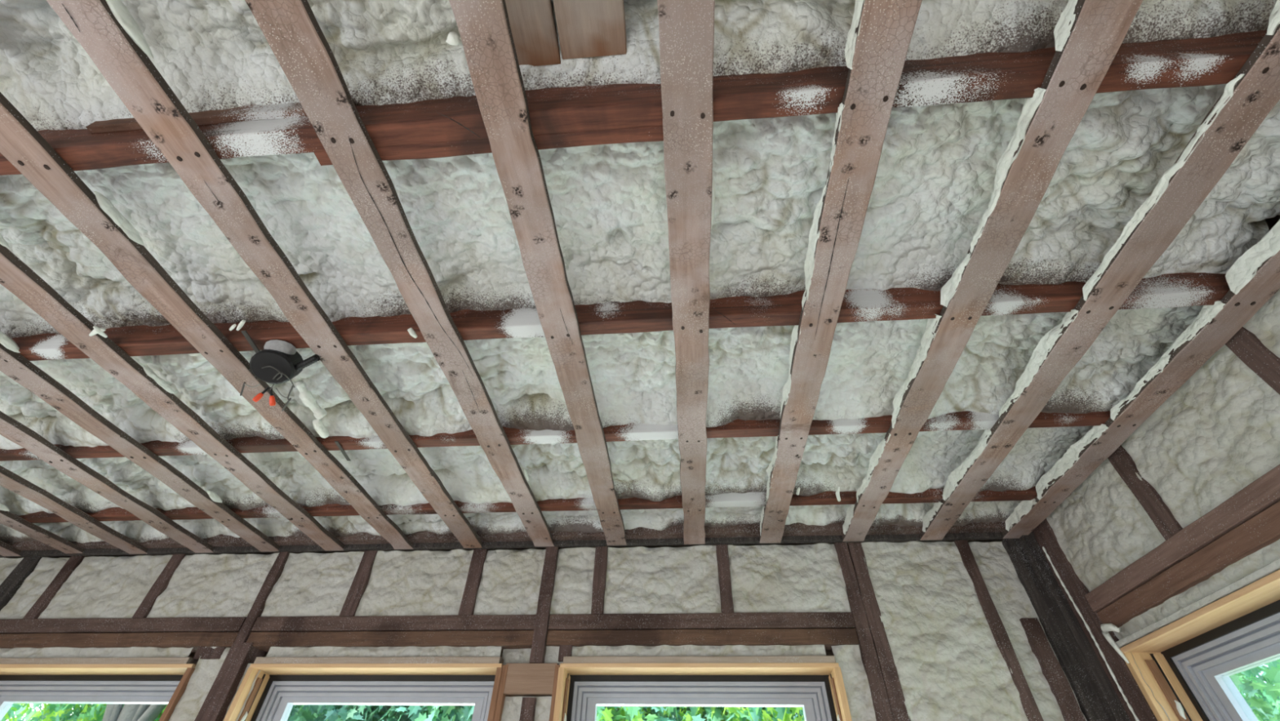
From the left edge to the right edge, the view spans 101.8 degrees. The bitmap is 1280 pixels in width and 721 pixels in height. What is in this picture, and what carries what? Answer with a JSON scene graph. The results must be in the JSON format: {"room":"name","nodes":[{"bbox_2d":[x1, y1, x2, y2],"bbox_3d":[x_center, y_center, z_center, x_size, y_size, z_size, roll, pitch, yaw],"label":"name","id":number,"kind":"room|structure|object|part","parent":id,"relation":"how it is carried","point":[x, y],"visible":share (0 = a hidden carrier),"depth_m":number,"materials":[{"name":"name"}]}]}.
{"room":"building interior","nodes":[
{"label":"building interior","id":0,"kind":"room"},
{"bbox_2d":[0,531,1130,720],"bbox_3d":[-0.710,1.635,1.465,4.735,2.820,0.193,-2,-44,4],"label":"wall","id":1,"kind":"structure","parent":0,"point":[965,629],"depth_m":1.99,"materials":[{"name":"brown wood"}]},
{"bbox_2d":[0,663,196,720],"bbox_3d":[-2.159,1.557,1.734,0.956,0.933,0.178,-2,-44,4],"label":"window","id":2,"kind":"structure","parent":1,"relation":"in","point":[20,683],"depth_m":2.04,"materials":[{"name":"brown wood"}]},
{"bbox_3d":[-2.153,1.597,1.792,0.773,0.771,0.039,-2,-44,4],"label":"sash","id":3,"kind":"part","parent":2,"relation":"part of","materials":[{"name":"plastic"}]},
{"bbox_3d":[-2.155,1.591,1.774,0.883,0.866,0.044,-2,-44,4],"label":"frame","id":4,"kind":"part","parent":2,"relation":"part of","materials":[{"name":"plastic"}]},
{"bbox_2d":[223,662,502,720],"bbox_3d":[-0.979,1.506,1.649,0.969,0.932,0.178,-2,-44,4],"label":"window","id":5,"kind":"structure","parent":1,"relation":"in","point":[277,687],"depth_m":1.95,"materials":[{"name":"brown wood"}]},
{"bbox_3d":[-0.974,1.540,1.689,0.896,0.866,0.044,-2,-44,4],"label":"frame","id":6,"kind":"part","parent":5,"relation":"part of","materials":[{"name":"plastic"}]},
{"bbox_3d":[-0.973,1.546,1.707,0.786,0.771,0.039,-2,-44,4],"label":"sash","id":7,"kind":"part","parent":5,"relation":"part of","materials":[{"name":"plastic"}]},
{"bbox_2d":[552,662,852,720],"bbox_3d":[0.197,1.455,1.565,0.981,0.933,0.178,-2,-44,4],"label":"window","id":8,"kind":"structure","parent":1,"relation":"in","point":[819,688],"depth_m":1.86,"materials":[{"name":"brown wood"}]},
{"bbox_3d":[0.203,1.496,1.623,0.798,0.771,0.039,-2,-44,4],"label":"sash","id":9,"kind":"part","parent":8,"relation":"part of","materials":[{"name":"plastic"}]},
{"bbox_3d":[0.202,1.489,1.605,0.908,0.866,0.044,-2,-44,4],"label":"frame","id":10,"kind":"part","parent":8,"relation":"part of","materials":[{"name":"plastic"}]},
{"bbox_2d":[0,0,1279,557],"bbox_3d":[-0.849,-0.825,0.653,4.885,0.386,5.070,-2,-44,4],"label":"ceiling","id":11,"kind":"structure","parent":0,"point":[662,272],"depth_m":1.19,"materials":[{"name":"brown wood"}]},
{"bbox_2d":[88,327,106,336],"bbox_3d":[-1.347,-0.073,1.288,0.048,0.014,0.014,-13,-45,14],"label":"drip","id":12,"kind":"object","parent":11,"relation":"attached to","point":[93,331],"visible":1,"depth_m":1.28,"materials":[{"name":"white"}]},
{"bbox_2d":[93,325,107,337],"bbox_3d":[-1.334,-0.070,1.286,0.011,0.012,0.038,-2,-44,4],"label":"drip","id":13,"kind":"object","parent":11,"relation":"attached to","point":[97,330],"visible":1,"depth_m":1.28,"materials":[{"name":"white"}]},
{"bbox_2d":[240,330,319,410],"bbox_3d":[-0.950,0.040,1.374,0.195,0.108,0.228,17,-46,-15],"label":"junction box","id":14,"kind":"object","parent":11,"relation":"attached to","point":[280,362],"visible":1,"depth_m":1.33,"materials":[{"name":"black plastic"}]},
{"bbox_2d":[229,324,236,330],"bbox_3d":[-1.016,-0.083,1.298,0.027,0.008,0.008,-27,-51,27],"label":"drip","id":15,"kind":"object","parent":14,"relation":"attached to","point":[233,326],"visible":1,"depth_m":1.29,"materials":[{"name":"white"}]},
{"bbox_2d":[235,319,245,330],"bbox_3d":[-0.992,-0.087,1.292,0.045,0.010,0.010,-32,-53,30],"label":"drip","id":16,"kind":"object","parent":14,"relation":"attached to","point":[241,324],"visible":1,"depth_m":1.29,"materials":[{"name":"white"}]},
{"bbox_2d":[295,380,326,419],"bbox_3d":[-0.962,0.118,1.513,0.039,0.052,0.132,-10,-45,12],"label":"drip","id":17,"kind":"object","parent":11,"relation":"hanging from","point":[305,395],"visible":1,"depth_m":1.51,"materials":[{"name":"plastic"}]},
{"bbox_2d":[312,418,329,438],"bbox_3d":[-0.959,0.201,1.562,0.026,0.032,0.083,0,-44,1],"label":"drip","id":18,"kind":"object","parent":17,"relation":"attached to","point":[318,425],"visible":1,"depth_m":1.55,"materials":[{"name":"white"}]},
{"bbox_2d":[334,440,350,461],"bbox_3d":[-0.970,0.296,1.697,0.010,0.005,0.115,3,-44,-2],"label":"bar","id":19,"kind":"object","parent":11,"relation":"attached to","point":[337,442],"visible":1,"depth_m":1.69,"materials":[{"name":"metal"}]},
{"bbox_2d":[407,327,417,337],"bbox_3d":[-0.562,-0.068,1.288,0.013,0.016,0.030,-11,-45,13],"label":"drip","id":20,"kind":"object","parent":11,"relation":"attached to","point":[411,331],"visible":1,"depth_m":1.28,"materials":[{"name":"white"}]},
{"bbox_2d":[445,31,461,45],"bbox_3d":[-0.291,-0.504,0.813,0.023,0.023,0.015,7,-44,-6],"label":"drip","id":21,"kind":"object","parent":11,"relation":"attached to","point":[452,38],"visible":1,"depth_m":0.81,"materials":[{"name":"white"}]},
{"bbox_2d":[795,487,799,494],"bbox_3d":[0.554,0.458,1.822,0.011,0.013,0.034,-2,-44,4],"label":"drip","id":22,"kind":"object","parent":11,"relation":"attached to","point":[798,488],"visible":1,"depth_m":1.82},
{"bbox_2d":[835,485,840,501],"bbox_3d":[0.695,0.468,1.823,0.016,0.018,0.082,-11,-45,12],"label":"drip","id":23,"kind":"object","parent":11,"relation":"attached to","point":[837,493],"visible":1,"depth_m":1.82,"materials":[{"name":"white"}]},
{"bbox_2d":[1031,214,1279,720],"bbox_3d":[1.370,-0.087,-0.404,0.174,2.820,4.920,-2,-44,4],"label":"wall","id":24,"kind":"structure","parent":0,"point":[1183,516],"depth_m":1.41,"materials":[{"name":"brown wood"}]},
{"bbox_2d":[1120,568,1279,720],"bbox_3d":[1.523,0.901,0.946,0.178,0.933,0.974,-2,-44,4],"label":"window","id":25,"kind":"structure","parent":24,"relation":"in","point":[1187,664],"depth_m":1.44,"materials":[{"name":"brown wood"}]},
{"bbox_3d":[1.575,0.897,0.945,0.044,0.866,0.901,-2,-44,4],"label":"frame","id":26,"kind":"part","parent":25,"relation":"part of","materials":[{"name":"plastic"}]},
{"bbox_3d":[1.592,0.890,0.949,0.039,0.771,0.791,-2,-44,4],"label":"sash","id":27,"kind":"part","parent":25,"relation":"part of","materials":[{"name":"plastic"}]},
{"label":"outside","id":28,"kind":"structure","parent":0,"visible":0},
{"bbox_3d":[0.530,6.414,3.530,32.000,0.100,26.000,-2,-44,4],"label":"lawn","id":29,"kind":"structure","parent":28,"visible":0},
{"bbox_2d":[0,703,167,720],"bbox_3d":[-5.789,4.665,6.062,3.868,5.607,2.385,6,-44,-5],"label":"tree","id":30,"kind":"object","parent":29,"relation":"on","point":[50,712],"visible":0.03,"depth_m":5.67,"materials":[{"name":"green plant"}]},
{"bbox_2d":[287,704,474,720],"bbox_3d":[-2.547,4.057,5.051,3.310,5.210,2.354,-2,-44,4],"label":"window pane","id":31,"kind":"object","parent":29,"relation":"on","point":[299,712],"visible":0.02,"depth_m":4.78,"materials":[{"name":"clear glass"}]},
{"bbox_2d":[596,706,804,720],"bbox_3d":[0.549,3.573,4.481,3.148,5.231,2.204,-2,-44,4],"label":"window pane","id":32,"kind":"object","parent":29,"relation":"on","point":[603,713],"visible":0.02,"depth_m":4.16,"materials":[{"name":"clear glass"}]},
{"bbox_2d":[1229,658,1279,720],"bbox_3d":[5.470,2.576,3.303,2.846,5.240,5.544,-2,-44,4],"label":"tree","id":33,"kind":"object","parent":29,"relation":"on","point":[1263,698],"visible":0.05,"depth_m":3.80,"materials":[{"name":"green plant"}]}
]}

